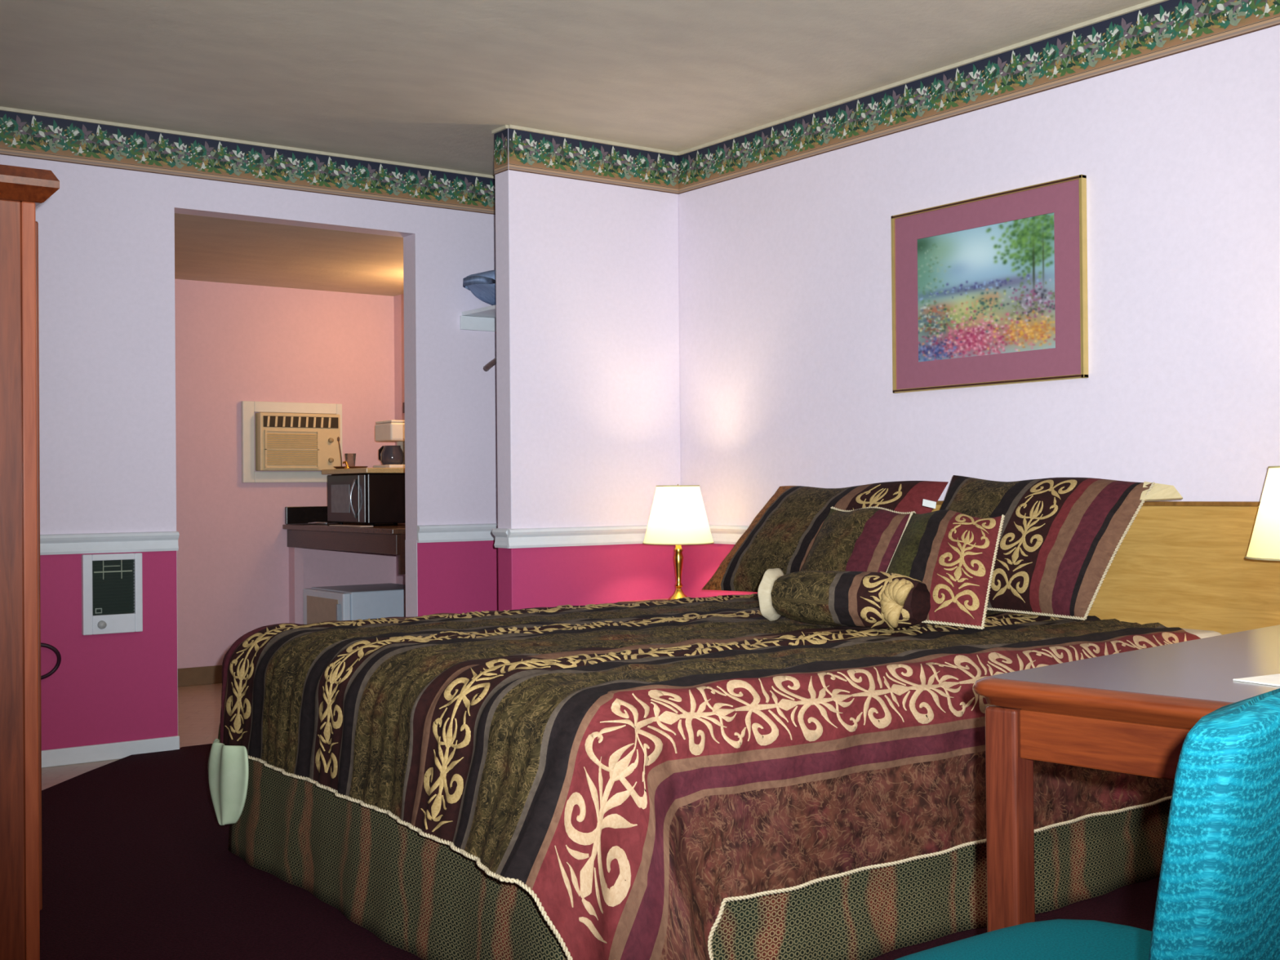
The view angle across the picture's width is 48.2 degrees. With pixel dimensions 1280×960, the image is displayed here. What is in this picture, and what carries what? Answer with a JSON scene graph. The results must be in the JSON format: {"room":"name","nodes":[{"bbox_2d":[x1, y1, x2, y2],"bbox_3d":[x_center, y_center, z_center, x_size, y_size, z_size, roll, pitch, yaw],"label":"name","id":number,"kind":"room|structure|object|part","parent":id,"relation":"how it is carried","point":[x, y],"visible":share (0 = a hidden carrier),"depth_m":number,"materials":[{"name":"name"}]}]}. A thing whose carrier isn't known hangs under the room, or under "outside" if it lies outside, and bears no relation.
{"room":"hotel room","nodes":[
{"label":"hotel room","id":0,"kind":"room"},
{"bbox_2d":[41,683,222,790],"bbox_3d":[-0.516,1.092,3.269,4.597,0.100,9.320,0,0,-36],"label":"floor","id":1,"kind":"structure","parent":0,"point":[199,706],"depth_m":6.27,"materials":[{"name":"tile"}]},
{"bbox_2d":[282,506,405,624],"bbox_3d":[-1.286,0.601,7.491,0.682,0.923,1.350,0,0,-36],"label":"table","id":2,"kind":"object","parent":1,"relation":"on","point":[380,538],"depth_m":7.56,"materials":[{"name":"paint"}]},
{"bbox_3d":[-1.885,0.719,7.839,0.050,0.701,0.078,0,0,-36],"label":"panel","id":3,"kind":"part","parent":2,"relation":"part of","materials":[{"name":"paint"}]},
{"bbox_2d":[308,521,328,524],"bbox_3d":[-1.741,0.234,7.737,0.127,0.013,0.018,-1,0,25],"label":"metal tongs","id":4,"kind":"object","parent":2,"relation":"on","point":[314,522],"visible":1,"depth_m":7.74,"materials":[{"name":"metal"}]},
{"bbox_2d":[282,523,405,534],"bbox_3d":[-1.289,0.249,7.493,0.682,0.026,1.350,0,0,-36],"label":"countertop","id":5,"kind":"structure","parent":2,"relation":"on","point":[380,528],"depth_m":7.27,"materials":[{"name":"brown wood"}]},
{"bbox_2d":[328,524,373,526],"bbox_3d":[-1.484,0.235,7.334,0.070,0.004,0.380,0,0,-36],"label":"paper napkin","id":6,"kind":"object","parent":2,"relation":"on","point":[329,525],"visible":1,"depth_m":7.33,"materials":[{"name":"white paper"}]},
{"bbox_2d":[327,473,405,525],"bbox_3d":[-1.380,0.102,7.560,0.456,0.270,0.460,0,0,-36],"label":"microwave","id":7,"kind":"object","parent":2,"relation":"on","point":[371,499],"visible":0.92,"depth_m":7.35,"materials":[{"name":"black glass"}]},
{"bbox_3d":[-1.549,0.097,7.480,0.021,0.250,0.390,0,0,-36],"label":"door","id":8,"kind":"part","parent":7,"relation":"part of","materials":[{"name":"black glass"}]},
{"bbox_3d":[-1.472,0.096,7.332,0.040,0.203,0.012,0,0,-36],"label":"handle","id":9,"kind":"part","parent":7,"relation":"part of","materials":[{"name":"silver metal"}]},
{"bbox_2d":[321,467,404,474],"bbox_3d":[-1.346,-0.047,7.573,0.485,0.026,0.560,0,0,-36],"label":"wooden board","id":10,"kind":"object","parent":7,"relation":"on","point":[357,470],"visible":0.59,"depth_m":7.31,"materials":[{"name":"beige wood"}]},
{"bbox_2d":[342,460,350,468],"bbox_3d":[-1.541,-0.080,7.506,0.028,0.042,0.046,0,0,-36],"label":"brass bell","id":11,"kind":"object","parent":10,"relation":"on","point":[345,461],"visible":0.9,"depth_m":7.50,"materials":[{"name":"gold metal"}]},
{"bbox_2d":[333,466,368,468],"bbox_3d":[-1.540,-0.066,7.606,0.184,0.012,0.184,0,0,-36],"label":"oval tray","id":12,"kind":"object","parent":10,"relation":"on","point":[335,467],"visible":0.7,"depth_m":7.54,"materials":[{"name":"brown wood"}]},
{"bbox_2d":[337,436,342,466],"bbox_3d":[-1.598,-0.151,7.610,0.031,0.162,0.013,-1,0,32],"label":"spoon","id":13,"kind":"object","parent":12,"relation":"on","point":[338,437],"visible":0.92,"depth_m":7.61,"materials":[{"name":"brown wood"}]},
{"bbox_2d":[344,453,355,466],"bbox_3d":[-1.538,-0.103,7.595,0.060,0.075,0.060,0,0,-36],"label":"drinking glass","id":14,"kind":"object","parent":12,"relation":"on","point":[350,458],"visible":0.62,"depth_m":7.57,"materials":[{"name":"brown"}]},
{"bbox_2d":[373,419,404,467],"bbox_3d":[-1.291,-0.187,7.603,0.200,0.252,0.221,0,0,-36],"label":"coffee maker","id":15,"kind":"object","parent":10,"relation":"on","point":[390,456],"visible":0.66,"depth_m":7.52,"materials":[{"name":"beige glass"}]},
{"bbox_3d":[-1.374,-0.137,7.641,0.064,0.094,0.023,-1,0,37],"label":"carafe handle","id":16,"kind":"part","parent":15,"relation":"part of","materials":[{"name":"black plastic"}]},
{"bbox_3d":[-1.284,-0.070,7.594,0.200,0.020,0.200,0,0,-36],"label":"hot plate","id":17,"kind":"part","parent":15,"relation":"part of","materials":[{"name":"white plastic"}]},
{"bbox_3d":[-1.282,-0.307,7.598,0.180,0.012,0.190,0,0,-36],"label":"lid","id":18,"kind":"part","parent":15,"relation":"part of","materials":[{"name":"white plastic"}]},
{"bbox_3d":[-1.230,-0.153,7.634,0.065,0.145,0.180,0,0,-36],"label":"water tank","id":19,"kind":"part","parent":15,"relation":"part of","materials":[{"name":"grey plastic"}]},
{"bbox_3d":[-1.412,0.095,7.294,0.019,0.250,0.068,0,0,-36],"label":"control panel","id":20,"kind":"part","parent":7,"relation":"part of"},
{"bbox_3d":[-0.888,0.352,6.974,0.630,0.191,0.020,0,0,-36],"label":"panel","id":21,"kind":"part","parent":2,"relation":"part of","materials":[{"name":"brown wood"}]},
{"bbox_2d":[302,582,405,624],"bbox_3d":[-1.462,0.821,7.652,0.545,0.488,0.520,0,0,-36],"label":"mini fridge","id":22,"kind":"object","parent":1,"relation":"on","point":[374,601],"visible":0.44,"depth_m":7.44,"materials":[{"name":"white metal"}]},
{"bbox_3d":[-1.667,0.818,7.503,0.004,0.400,0.400,0,0,-36],"label":"door panel","id":23,"kind":"part","parent":22,"relation":"part of","materials":[{"name":"brown wood"}]},
{"bbox_3d":[-1.649,0.815,7.516,0.043,0.465,0.520,0,0,-36],"label":"door","id":24,"kind":"part","parent":22,"relation":"part of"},
{"bbox_3d":[-1.543,0.730,7.316,0.020,0.190,0.020,0,0,-36],"label":"handle","id":25,"kind":"part","parent":22,"relation":"part of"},
{"bbox_2d":[40,743,1159,959],"bbox_3d":[0.026,1.026,2.513,4.367,0.012,7.238,0,0,-36],"label":"floor","id":26,"kind":"structure","parent":1,"relation":"on","point":[138,864],"depth_m":3.60,"materials":[{"name":"purple carpet"}]},
{"bbox_2d":[0,164,59,959],"bbox_3d":[-1.853,0.195,3.225,0.786,1.692,1.060,0,0,-36],"label":"armoire","id":27,"kind":"object","parent":26,"relation":"on","point":[22,189],"visible":1,"depth_m":3.00,"materials":[{"name":"brown wood"}]},
{"bbox_3d":[-1.860,-0.617,3.230,0.786,0.069,1.060,0,0,-36],"label":"crown","id":28,"kind":"part","parent":27,"relation":"part of","materials":[{"name":"brown wood"}]},
{"bbox_3d":[-1.580,0.228,3.422,0.028,1.622,1.006,0,0,-36],"label":"frame","id":29,"kind":"part","parent":27,"relation":"part of","materials":[{"name":"brown wood"}]},
{"bbox_3d":[-1.422,0.184,3.238,0.010,1.470,0.475,0,0,-36],"label":"door","id":30,"kind":"part","parent":27,"relation":"part of","materials":[{"name":"brown wood"}]},
{"bbox_2d":[617,598,668,602],"bbox_3d":[0.178,0.761,5.630,0.384,0.554,0.470,0,0,-36],"label":"nightstand","id":31,"kind":"object","parent":26,"relation":"on","point":[662,598],"visible":0.02,"depth_m":5.78,"materials":[{"name":"brown wood"}]},
{"bbox_2d":[642,484,714,599],"bbox_3d":[0.152,0.249,5.667,0.284,0.465,0.284,0,0,-36],"label":"table lamp","id":32,"kind":"object","parent":31,"relation":"on","point":[677,516],"visible":0.98,"depth_m":5.58,"materials":[{"name":"white fabric"}]},
{"bbox_3d":[0.153,0.304,5.667,0.040,0.245,0.040,0,0,-36],"label":"stem","id":33,"kind":"part","parent":32,"relation":"part of","materials":[{"name":"gold metal"}]},
{"bbox_3d":[0.151,0.137,5.668,0.278,0.226,0.278,0,0,-36],"label":"lamp shade","id":34,"kind":"part","parent":32,"relation":"part of","materials":[{"name":"beige fabric"}]},
{"bbox_2d":[228,626,1222,959],"bbox_3d":[0.239,0.728,3.961,2.227,0.599,1.808,0,0,-36],"label":"bed","id":35,"kind":"object","parent":26,"relation":"on","point":[418,895],"visible":0.3,"depth_m":3.18,"materials":[{"name":"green fabric"}]},
{"bbox_2d":[208,593,1199,959],"bbox_3d":[0.150,0.702,3.806,2.136,0.639,2.205,0,0,-36],"label":"comforter","id":36,"kind":"object","parent":35,"relation":"on","point":[642,769],"visible":0.91,"depth_m":3.00,"materials":[{"name":"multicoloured fabric"}]},
{"bbox_3d":[-0.538,0.867,3.063,0.243,0.311,1.824,0,0,-41],"label":"cord trim","id":37,"kind":"part","parent":36,"relation":"part of","materials":[{"name":"fabric"}]},
{"bbox_2d":[702,480,948,591],"bbox_3d":[0.601,0.198,4.844,0.273,0.384,0.940,0,0,-36],"label":"bed pillow","id":38,"kind":"object","parent":36,"relation":"on","point":[782,535],"visible":0.44,"depth_m":4.84,"materials":[{"name":"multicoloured fabric"}]},
{"bbox_2d":[922,498,936,508],"bbox_3d":[0.870,0.071,4.297,0.004,0.028,0.053,0,0,-36],"label":"paper tag","id":39,"kind":"object","parent":38,"relation":"attached to","point":[926,503],"visible":1,"depth_m":4.29,"materials":[{"name":"white paper"}]},
{"bbox_2d":[757,568,930,628],"bbox_3d":[0.542,0.312,3.760,0.481,0.149,0.171,-1,0,43],"label":"bolster pillow","id":40,"kind":"object","parent":36,"relation":"on","point":[881,599],"visible":1,"depth_m":3.71,"materials":[{"name":"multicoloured fabric"}]},
{"bbox_2d":[800,506,915,572],"bbox_3d":[0.640,0.227,4.322,0.201,0.293,0.390,0,0,-36],"label":"bed pillow","id":41,"kind":"object","parent":36,"relation":"on","point":[867,539],"visible":0.72,"depth_m":4.27,"materials":[{"name":"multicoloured fabric"}]},
{"bbox_3d":[0.709,0.093,4.377,0.011,0.026,0.369,0,0,-34],"label":"cord trim","id":42,"kind":"part","parent":41,"relation":"part of","materials":[{"name":"beige fabric"}]},
{"bbox_3d":[0.771,0.904,3.155,1.886,0.218,0.207,0,0,-43],"label":"cord trim","id":43,"kind":"part","parent":36,"relation":"part of","materials":[{"name":"beige fabric"}]},
{"bbox_2d":[885,509,1004,629],"bbox_3d":[0.825,0.230,3.863,0.342,0.297,0.422,-1,0,31],"label":"bed pillow","id":44,"kind":"object","parent":36,"relation":"on","point":[953,553],"visible":0.78,"depth_m":3.76,"materials":[{"name":"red fabric"}]},
{"bbox_3d":[0.699,0.230,3.974,0.013,0.280,0.359,-1,0,31],"label":"cord trim","id":45,"kind":"part","parent":44,"relation":"part of","materials":[{"name":"beige fabric"}]},
{"bbox_3d":[0.736,0.370,3.711,0.342,0.018,0.013,-1,0,41],"label":"cord trim","id":46,"kind":"part","parent":44,"relation":"part of","materials":[{"name":"beige fabric"}]},
{"bbox_3d":[0.914,0.233,3.705,0.013,0.284,0.241,-1,0,27],"label":"cord trim","id":47,"kind":"part","parent":44,"relation":"part of","materials":[{"name":"beige fabric"}]},
{"bbox_2d":[939,475,1182,620],"bbox_3d":[1.125,0.180,4.126,0.278,0.399,0.842,0,0,-36],"label":"bed pillow","id":48,"kind":"object","parent":36,"relation":"on","point":[1060,539],"visible":0.77,"depth_m":3.97,"materials":[{"name":"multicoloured fabric"}]},
{"bbox_3d":[1.001,0.373,4.125,0.012,0.015,0.694,0,0,-34],"label":"cord trim","id":49,"kind":"part","parent":48,"relation":"part of","materials":[{"name":"beige fabric"}]},
{"bbox_3d":[1.296,0.190,3.870,0.221,0.368,0.017,0,0,-14],"label":"cord trim","id":50,"kind":"part","parent":48,"relation":"part of","materials":[{"name":"beige fabric"}]},
{"bbox_3d":[0.278,0.567,3.988,2.130,0.276,1.660,0,0,-36],"label":"mattress","id":51,"kind":"part","parent":35,"relation":"part of","materials":[{"name":"white fabric"}]},
{"bbox_2d":[894,688,1279,959],"bbox_3d":[0.521,0.598,1.516,0.470,0.828,0.529,0,0,-36],"label":"desk chair","id":52,"kind":"object","parent":26,"relation":"on","point":[1218,896],"visible":1,"depth_m":1.21,"materials":[{"name":"teal fabric"}]},
{"bbox_3d":[0.502,0.575,1.543,0.470,0.068,0.450,0,0,-36],"label":"seat","id":53,"kind":"part","parent":52,"relation":"part of","materials":[{"name":"teal fabric"}]},
{"bbox_3d":[0.643,0.351,1.346,0.464,0.338,0.103,0,0,-36],"label":"backrest","id":54,"kind":"part","parent":52,"relation":"part of","materials":[{"name":"teal fabric"}]},
{"bbox_2d":[973,624,1279,932],"bbox_3d":[1.264,0.645,2.333,1.500,0.728,0.720,0,0,-44],"label":"desk","id":55,"kind":"object","parent":26,"relation":"on","point":[1132,712],"visible":0.89,"depth_m":2.04,"materials":[{"name":"brown wood"}]},
{"bbox_3d":[0.538,0.671,2.070,0.052,0.686,0.052,0,0,-44],"label":"leg","id":56,"kind":"part","parent":55,"relation":"part of","materials":[{"name":"brown wood"}]},
{"bbox_2d":[1232,673,1279,686],"bbox_3d":[0.971,0.280,2.028,0.250,0.002,0.110,0,0,-30],"label":"paper card","id":57,"kind":"object","parent":55,"relation":"on","point":[1273,679],"visible":1,"depth_m":2.00,"materials":[{"name":"white paper"}]},
{"bbox_3d":[1.667,0.719,3.510,0.464,0.588,0.370,0,0,-36],"label":"nightstand","id":58,"kind":"object","parent":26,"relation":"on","visible":0},
{"bbox_2d":[1244,466,1279,560],"bbox_3d":[1.654,0.193,3.545,0.284,0.465,0.284,0,0,-36],"label":"table lamp","id":59,"kind":"object","parent":58,"relation":"on","point":[1264,544],"visible":1,"depth_m":3.52,"materials":[{"name":"white fabric"}]},
{"bbox_2d":[0,154,498,750],"bbox_3d":[-2.121,-0.151,5.475,4.397,2.440,0.115,0,0,-36],"label":"wall","id":60,"kind":"structure","parent":0,"point":[106,236],"depth_m":5.56,"materials":[{"name":"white paint"}]},
{"bbox_2d":[40,642,61,679],"bbox_3d":[-2.236,0.672,5.284,0.184,0.139,0.035,0,0,-36],"label":"power cable","id":61,"kind":"object","parent":60,"relation":"attached to","point":[54,649],"visible":0.58,"depth_m":5.32,"materials":[{"name":"rubber"}]},
{"bbox_2d":[40,531,179,555],"bbox_3d":[-2.834,0.243,4.866,2.526,0.076,0.026,0,0,-36],"label":"trim","id":62,"kind":"structure","parent":60,"relation":"attached to","point":[119,542],"depth_m":5.45,"materials":[{"name":"white paint"}]},
{"bbox_2d":[41,735,179,768],"bbox_3d":[-2.830,1.039,4.867,2.527,0.064,0.014,0,0,-36],"label":"baseboard","id":63,"kind":"structure","parent":60,"relation":"attached to","point":[117,750],"depth_m":5.43,"materials":[{"name":"white paint"}]},
{"bbox_2d":[81,552,142,635],"bbox_3d":[-2.010,0.433,5.452,0.221,0.303,0.041,0,0,-36],"label":"wall heater","id":64,"kind":"object","parent":60,"relation":"attached to","point":[112,590],"visible":1,"depth_m":5.45,"materials":[{"name":"white metal"}]},
{"bbox_3d":[-2.054,0.496,5.422,0.025,0.020,0.004,0,0,-36],"label":"rating plate","id":65,"kind":"part","parent":64,"relation":"part of","materials":[{"name":"white metal"}]},
{"bbox_3d":[-2.037,0.549,5.415,0.032,0.032,0.015,0,0,-36],"label":"thermostat knob","id":66,"kind":"part","parent":64,"relation":"part of","materials":[{"name":"grey plastic"}]},
{"bbox_2d":[92,559,133,615],"bbox_3d":[-2.018,0.409,5.468,0.158,0.207,0.005,0,0,-36],"label":"grille","id":67,"kind":"object","parent":64,"relation":"attached to","point":[113,580],"depth_m":5.46,"materials":[{"name":"black metal"}]},
{"bbox_2d":[0,106,495,214],"bbox_3d":[-1.810,-1.285,5.636,3.697,0.174,0.012,0,0,-36],"label":"trim","id":68,"kind":"structure","parent":60,"relation":"attached to","point":[24,133],"depth_m":5.77,"materials":[{"name":"green paper"}]},
{"bbox_2d":[417,523,497,542],"bbox_3d":[-0.631,0.234,6.464,0.825,0.076,0.026,0,0,-36],"label":"trim","id":69,"kind":"structure","parent":60,"relation":"attached to","point":[455,532],"depth_m":6.33,"materials":[{"name":"white paint"}]},
{"bbox_2d":[459,304,496,332],"bbox_3d":[-0.456,-0.712,6.403,0.606,0.079,0.347,0,0,-36],"label":"closet shelf","id":70,"kind":"object","parent":60,"relation":"attached to","point":[484,319],"visible":0.22,"depth_m":6.38,"materials":[{"name":"white paint"}]},
{"bbox_2d":[462,270,496,305],"bbox_3d":[-0.512,-0.844,6.372,0.570,0.184,0.310,0,0,-36],"label":"folded blanket","id":71,"kind":"object","parent":70,"relation":"on","point":[482,285],"visible":0.26,"depth_m":6.22,"materials":[{"name":"blue fabric"}]},
{"bbox_2d":[174,279,395,668],"bbox_3d":[-2.492,0.015,7.520,2.797,2.140,0.100,0,0,-36],"label":"wall","id":72,"kind":"structure","parent":0,"point":[235,344],"depth_m":7.74,"materials":[{"name":"paint"}]},
{"bbox_2d":[177,665,222,686],"bbox_3d":[-2.752,1.038,7.249,2.049,0.095,0.012,0,0,-36],"label":"baseboard","id":73,"kind":"structure","parent":72,"relation":"attached to","point":[194,676],"depth_m":7.55,"materials":[{"name":"brown wood"}]},
{"bbox_2d":[240,400,342,482],"bbox_3d":[-1.890,-0.207,7.837,0.575,0.440,0.098,0,0,-36],"label":"air conditioner","id":74,"kind":"object","parent":72,"relation":"attached to","point":[290,436],"visible":0.87,"depth_m":7.80,"materials":[{"name":"beige plastic"}]},
{"bbox_3d":[-1.895,-0.167,7.788,0.310,0.207,0.010,0,0,-36],"label":"intake frame","id":75,"kind":"part","parent":74,"relation":"part of","materials":[{"name":"beige plastic"}]},
{"bbox_2d":[266,433,317,464],"bbox_3d":[-1.895,-0.167,7.789,0.290,0.167,0.008,0,0,-36],"label":"grille","id":76,"kind":"object","parent":74,"relation":"attached to","point":[282,448],"depth_m":7.79,"materials":[{"name":"beige plastic"}]},
{"bbox_3d":[-1.710,-0.110,7.917,0.028,0.028,0.017,0,0,-36],"label":"control knob","id":77,"kind":"part","parent":74,"relation":"part of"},
{"bbox_3d":[-1.711,-0.220,7.917,0.028,0.028,0.017,0,0,-36],"label":"control knob","id":78,"kind":"part","parent":74,"relation":"part of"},
{"bbox_2d":[284,506,337,524],"bbox_3d":[-1.673,0.194,8.036,0.666,0.096,0.022,0,0,-36],"label":"backsplash","id":79,"kind":"structure","parent":72,"relation":"attached to","point":[303,514],"depth_m":7.90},
{"bbox_2d":[174,213,403,296],"bbox_3d":[-2.023,-1.114,6.783,2.897,0.100,1.866,0,0,-36],"label":"ceiling","id":80,"kind":"structure","parent":0,"point":[207,249],"depth_m":6.83,"materials":[{"name":"white paint"}]},
{"bbox_2d":[0,0,1150,175],"bbox_3d":[0.050,-1.458,2.475,4.597,0.100,7.319,0,0,-36],"label":"ceiling","id":81,"kind":"structure","parent":0,"point":[423,82],"depth_m":4.74,"materials":[{"name":"white paint"}]},
{"bbox_2d":[494,128,680,610],"bbox_3d":[-0.197,-0.165,5.856,0.835,2.440,0.108,0,0,-36],"label":"wall partition","id":82,"kind":"structure","parent":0,"point":[587,273],"depth_m":5.77,"materials":[{"name":"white paint"}]},
{"bbox_2d":[491,524,647,548],"bbox_3d":[-0.197,0.227,5.835,0.861,0.076,0.134,0,0,-36],"label":"trim","id":83,"kind":"structure","parent":82,"relation":"attached to","point":[505,538],"depth_m":5.70,"materials":[{"name":"white paint"}]},
{"bbox_2d":[491,124,678,194],"bbox_3d":[-0.208,-1.297,5.854,0.847,0.174,0.120,0,0,-36],"label":"trim","id":84,"kind":"structure","parent":82,"relation":"attached to","point":[531,150],"depth_m":5.78,"materials":[{"name":"green paper"}]},
{"bbox_2d":[394,24,1279,597],"bbox_3d":[1.329,-0.186,4.548,0.100,2.440,9.199,0,0,-36],"label":"wall","id":85,"kind":"structure","parent":0,"point":[785,303],"depth_m":4.60,"materials":[{"name":"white paint"}]},
{"bbox_2d":[402,402,404,413],"bbox_3d":[-1.343,-0.411,8.139,0.006,0.060,0.025,0,0,-36],"label":"wall hook","id":86,"kind":"object","parent":85,"relation":"attached to","point":[403,403],"visible":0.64,"depth_m":8.14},
{"bbox_2d":[708,524,749,544],"bbox_3d":[2.044,0.193,3.457,0.026,0.076,6.400,0,0,-36],"label":"trim","id":87,"kind":"structure","parent":85,"relation":"attached to","point":[721,534],"depth_m":5.79,"materials":[{"name":"white paint"}]},
{"bbox_2d":[676,0,1279,194],"bbox_3d":[1.508,-1.322,4.199,0.012,0.174,4.600,0,0,-36],"label":"trim","id":88,"kind":"structure","parent":85,"relation":"attached to","point":[1150,30],"depth_m":4.70,"materials":[{"name":"green paper"}]},
{"bbox_2d":[891,174,1088,393],"bbox_3d":[1.130,-0.621,4.711,0.026,0.624,0.803,0,0,-36],"label":"wall picture","id":89,"kind":"object","parent":85,"relation":"attached to","point":[989,290],"visible":1,"depth_m":4.68,"materials":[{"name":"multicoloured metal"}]},
{"bbox_2d":[917,213,1055,361],"bbox_3d":[1.131,-0.623,4.711,0.001,0.425,0.579,0,0,-36],"label":"painting","id":90,"kind":"object","parent":89,"relation":"attached to","point":[988,290],"depth_m":4.69},
{"bbox_2d":[931,500,1279,635],"bbox_3d":[1.291,0.400,4.477,0.048,0.668,1.860,0,0,-36],"label":"headboard","id":91,"kind":"object","parent":85,"relation":"attached to","point":[1180,564],"visible":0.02,"depth_m":4.06,"materials":[{"name":"brown wood"}]},
{"bbox_3d":[-0.377,-0.682,6.357,0.520,0.106,0.024,0,0,-36],"label":"closet rod","id":92,"kind":"object","parent":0,"visible":0},
{"bbox_2d":[483,357,496,371],"bbox_3d":[-0.562,-0.571,6.221,0.028,0.169,0.450,0,0,-36],"label":"hanger","id":93,"kind":"object","parent":92,"relation":"hanging from","point":[486,367],"visible":0.19,"depth_m":6.35,"materials":[{"name":"brown wood"}]}
]}

